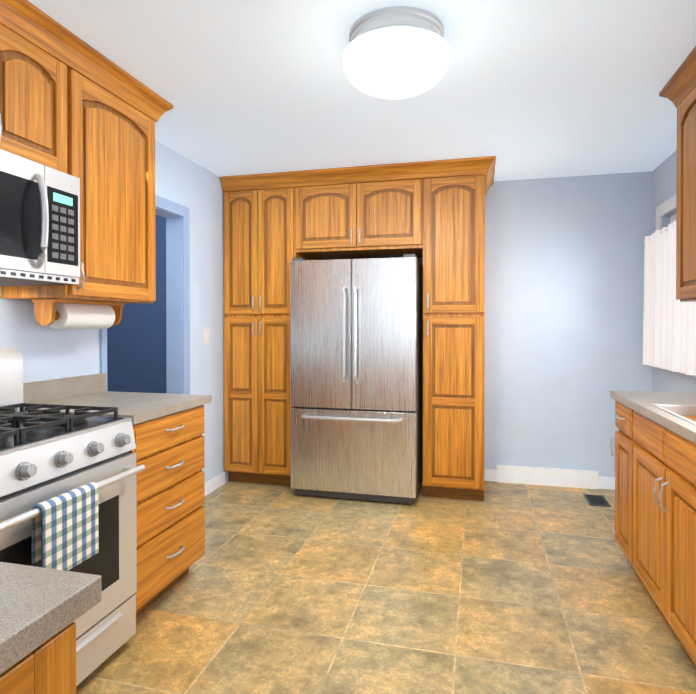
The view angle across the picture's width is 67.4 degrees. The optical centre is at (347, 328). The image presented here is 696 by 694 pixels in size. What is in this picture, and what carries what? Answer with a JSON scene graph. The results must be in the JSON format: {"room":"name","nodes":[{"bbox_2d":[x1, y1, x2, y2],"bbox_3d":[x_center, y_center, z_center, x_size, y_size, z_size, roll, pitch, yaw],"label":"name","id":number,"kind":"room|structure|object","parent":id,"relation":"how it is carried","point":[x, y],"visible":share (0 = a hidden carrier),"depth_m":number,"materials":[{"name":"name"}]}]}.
{"room":"kitchen","nodes":[
{"label":"kitchen","id":0,"kind":"room"},
{"bbox_2d":[0,140,227,482],"bbox_3d":[-1.717,0.038,1.585,0.120,2.450,6.860,0,0,14],"label":"wall","id":1,"kind":"structure","parent":0,"point":[48,353],"depth_m":3.77,"materials":[{"name":"blue paint"}]},
{"bbox_2d":[0,4,71,174],"bbox_3d":[-1.409,-0.871,1.821,0.354,0.505,0.760,0,0,14],"label":"upper cabinet","id":2,"kind":"object","parent":1,"relation":"attached to","point":[35,126],"depth_m":1.98,"materials":[{"name":"brown wood"}]},
{"bbox_2d":[0,149,79,286],"bbox_3d":[-1.350,-0.396,1.810,0.473,0.436,0.754,0,0,14],"label":"microwave","id":3,"kind":"object","parent":2,"relation":"attached to","point":[39,224],"visible":1,"depth_m":1.91,"materials":[{"name":"silver metal"}]},
{"bbox_2d":[1,48,159,303],"bbox_3d":[-1.244,-0.630,2.482,0.354,0.995,0.600,0,0,14],"label":"upper cabinet","id":4,"kind":"object","parent":1,"relation":"attached to","point":[74,105],"depth_m":2.39,"materials":[{"name":"brown wood"}]},
{"bbox_2d":[32,299,123,328],"bbox_3d":[-1.255,-0.064,2.463,0.122,0.130,0.450,0,0,14],"label":"paper towel holder","id":5,"kind":"object","parent":4,"relation":"attached to","point":[63,314],"visible":1,"depth_m":2.36,"materials":[{"name":"brown wood"}]},
{"bbox_2d":[100,194,189,393],"bbox_3d":[-1.287,0.203,3.269,0.136,2.100,0.885,0,0,14],"label":"door frame","id":6,"kind":"structure","parent":1,"relation":"attached to","point":[176,215],"depth_m":3.62,"materials":[{"name":"blue paint"}]},
{"bbox_2d":[203,327,208,342],"bbox_3d":[-1.063,0.048,3.924,0.012,0.120,0.075,0,0,14],"label":"switch plate","id":7,"kind":"object","parent":1,"relation":"attached to","point":[205,334],"visible":1,"depth_m":3.91,"materials":[{"name":"white plastic"}]},
{"bbox_2d":[205,472,224,495],"bbox_3d":[-1.058,1.201,3.948,0.013,0.095,0.520,0,0,14],"label":"baseboard","id":8,"kind":"structure","parent":1,"relation":"attached to","point":[214,483],"depth_m":4.03,"materials":[{"name":"white wood"}]},
{"bbox_2d":[107,215,166,392],"bbox_3d":[-1.683,0.017,4.813,1.380,2.450,0.100,0,0,14],"label":"doorway","id":9,"kind":"structure","parent":0,"point":[136,348],"depth_m":4.79,"materials":[{"name":"blue paint"}]},
{"bbox_2d":[28,0,695,180],"bbox_3d":[-0.797,-1.225,1.347,5.015,0.080,6.860,0,0,14],"label":"ceiling","id":10,"kind":"structure","parent":0,"point":[527,89],"depth_m":2.53,"materials":[{"name":"paint"}]},
{"bbox_2d":[343,6,449,98],"bbox_3d":[0.195,-1.079,2.110,0.430,0.217,0.430,0,0,14],"label":"ceiling light","id":11,"kind":"object","parent":10,"relation":"attached to","point":[396,52],"visible":1,"depth_m":1.97,"materials":[{"name":"white glass"}]},
{"bbox_2d":[76,480,695,693],"bbox_3d":[-0.797,1.295,1.363,5.015,0.060,6.860,0,0,14],"label":"floor","id":12,"kind":"structure","parent":0,"point":[507,588],"depth_m":2.37,"materials":[{"name":"tile"}]},
{"bbox_2d":[0,594,101,693],"bbox_3d":[-0.717,0.834,0.336,0.487,0.875,0.972,0,0,14],"label":"base cabinet","id":13,"kind":"object","parent":12,"relation":"on","point":[48,666],"depth_m":0.67,"materials":[{"name":"brown wood"}]},
{"bbox_2d":[0,562,101,665],"bbox_3d":[-1.136,0.413,0.636,1.462,0.117,1.416,0,0,14],"label":"countertop","id":14,"kind":"structure","parent":13,"relation":"on","point":[33,600],"depth_m":0.69,"materials":[{"name":"grey stone"}]},
{"bbox_2d":[0,346,144,685],"bbox_3d":[-1.222,0.670,1.784,0.738,1.185,0.754,0,0,14],"label":"stove","id":15,"kind":"object","parent":12,"relation":"on","point":[50,453],"visible":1,"depth_m":1.87,"materials":[{"name":"metal"}]},
{"bbox_2d":[31,482,98,570],"bbox_3d":[-0.887,0.635,1.649,0.043,0.236,0.230,0,0,14],"label":"dish towel","id":16,"kind":"object","parent":15,"relation":"hanging from","point":[65,531],"visible":0.94,"depth_m":1.62,"materials":[{"name":"fabric"}]},
{"bbox_2d":[23,373,211,615],"bbox_3d":[-1.086,0.750,2.469,0.671,1.015,0.627,0,0,14],"label":"base cabinet","id":17,"kind":"object","parent":12,"relation":"on","point":[168,429],"visible":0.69,"depth_m":2.39,"materials":[{"name":"brown wood"}]},
{"bbox_2d":[221,180,306,485],"bbox_3d":[-0.634,0.060,4.403,0.610,2.370,0.619,0,0,14],"label":"tall cabinet","id":18,"kind":"object","parent":12,"relation":"on","point":[259,219],"depth_m":4.11,"materials":[{"name":"brown wood"}]},
{"bbox_2d":[290,254,422,503],"bbox_3d":[0.106,0.361,4.074,0.924,1.772,0.830,0,0,14],"label":"refrigerator","id":19,"kind":"object","parent":12,"relation":"on","point":[356,333],"visible":0.98,"depth_m":3.74,"materials":[{"name":"metal"}]},
{"bbox_2d":[419,168,486,500],"bbox_3d":[0.827,0.062,4.038,0.438,2.370,0.619,0,0,14],"label":"tall cabinet","id":20,"kind":"object","parent":12,"relation":"on","point":[431,214],"depth_m":3.74,"materials":[{"name":"brown wood"}]},
{"bbox_2d":[583,494,610,506],"bbox_3d":[1.808,1.245,3.793,0.140,0.007,0.240,0,0,14],"label":"floor vent","id":21,"kind":"object","parent":12,"relation":"in","point":[596,500],"visible":1,"depth_m":3.78,"materials":[{"name":"black metal"}]},
{"bbox_2d":[610,398,621,548],"bbox_3d":[1.679,0.820,2.592,0.562,0.875,0.407,0,0,14],"label":"base cabinet","id":22,"kind":"object","parent":12,"relation":"on","point":[618,405],"depth_m":2.79,"materials":[{"name":"brown wood"}]},
{"bbox_2d":[622,406,695,664],"bbox_3d":[1.534,0.823,2.014,0.562,0.875,1.054,0,0,14],"label":"base cabinet","id":23,"kind":"object","parent":12,"relation":"on","point":[655,485],"depth_m":2.11,"materials":[{"name":"brown wood"}]},
{"bbox_2d":[610,390,695,445],"bbox_3d":[1.275,0.372,1.004,0.577,0.038,3.740,0,0,14],"label":"countertop","id":24,"kind":"structure","parent":23,"relation":"on","point":[659,407],"depth_m":2.33,"materials":[{"name":"beige stone"}]},
{"bbox_2d":[417,171,651,476],"bbox_3d":[0.745,0.020,4.443,3.270,2.450,0.120,0,0,14],"label":"wall","id":25,"kind":"structure","parent":0,"point":[564,281],"depth_m":4.14,"materials":[{"name":"blue paint"}]},
{"bbox_2d":[295,172,418,259],"bbox_3d":[0.139,-0.859,4.204,0.982,0.530,0.619,0,0,14],"label":"upper cabinet","id":26,"kind":"object","parent":25,"relation":"attached to","point":[340,217],"depth_m":3.91,"materials":[{"name":"brown wood"}]},
{"bbox_2d":[497,465,597,488],"bbox_3d":[1.580,1.179,4.163,0.760,0.135,0.032,0,0,14],"label":"air vent","id":27,"kind":"object","parent":25,"relation":"in","point":[586,479],"visible":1,"depth_m":4.15,"materials":[{"name":"white plastic"}]},
{"bbox_2d":[484,469,614,489],"bbox_3d":[1.703,1.199,4.140,1.204,0.095,0.017,0,0,14],"label":"baseboard","id":28,"kind":"structure","parent":25,"relation":"attached to","point":[489,474],"depth_m":4.07,"materials":[{"name":"white wood"}]},
{"bbox_2d":[648,150,695,392],"bbox_3d":[1.577,0.044,0.761,0.120,2.450,6.860,0,0,14],"label":"wall","id":29,"kind":"structure","parent":0,"point":[664,176],"depth_m":3.70,"materials":[{"name":"blue paint"}]},
{"bbox_2d":[656,195,693,375],"bbox_3d":[2.186,-0.305,3.338,0.120,1.175,1.070,0,0,14],"label":"window","id":30,"kind":"structure","parent":29,"relation":"in","point":[666,207],"depth_m":3.69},
{"bbox_2d":[643,221,695,376],"bbox_3d":[2.100,-0.206,3.360,0.091,0.945,1.160,0,0,14],"label":"curtain","id":31,"kind":"object","parent":30,"relation":"hanging from","point":[669,331],"visible":0.81,"depth_m":3.48,"materials":[{"name":"white fabric"}]},
{"bbox_2d":[671,66,695,301],"bbox_3d":[1.664,-0.627,2.081,0.349,0.995,0.889,0,0,14],"label":"upper cabinet","id":32,"kind":"object","parent":29,"relation":"attached to","point":[678,90],"depth_m":2.43,"materials":[{"name":"brown wood"}]}
]}

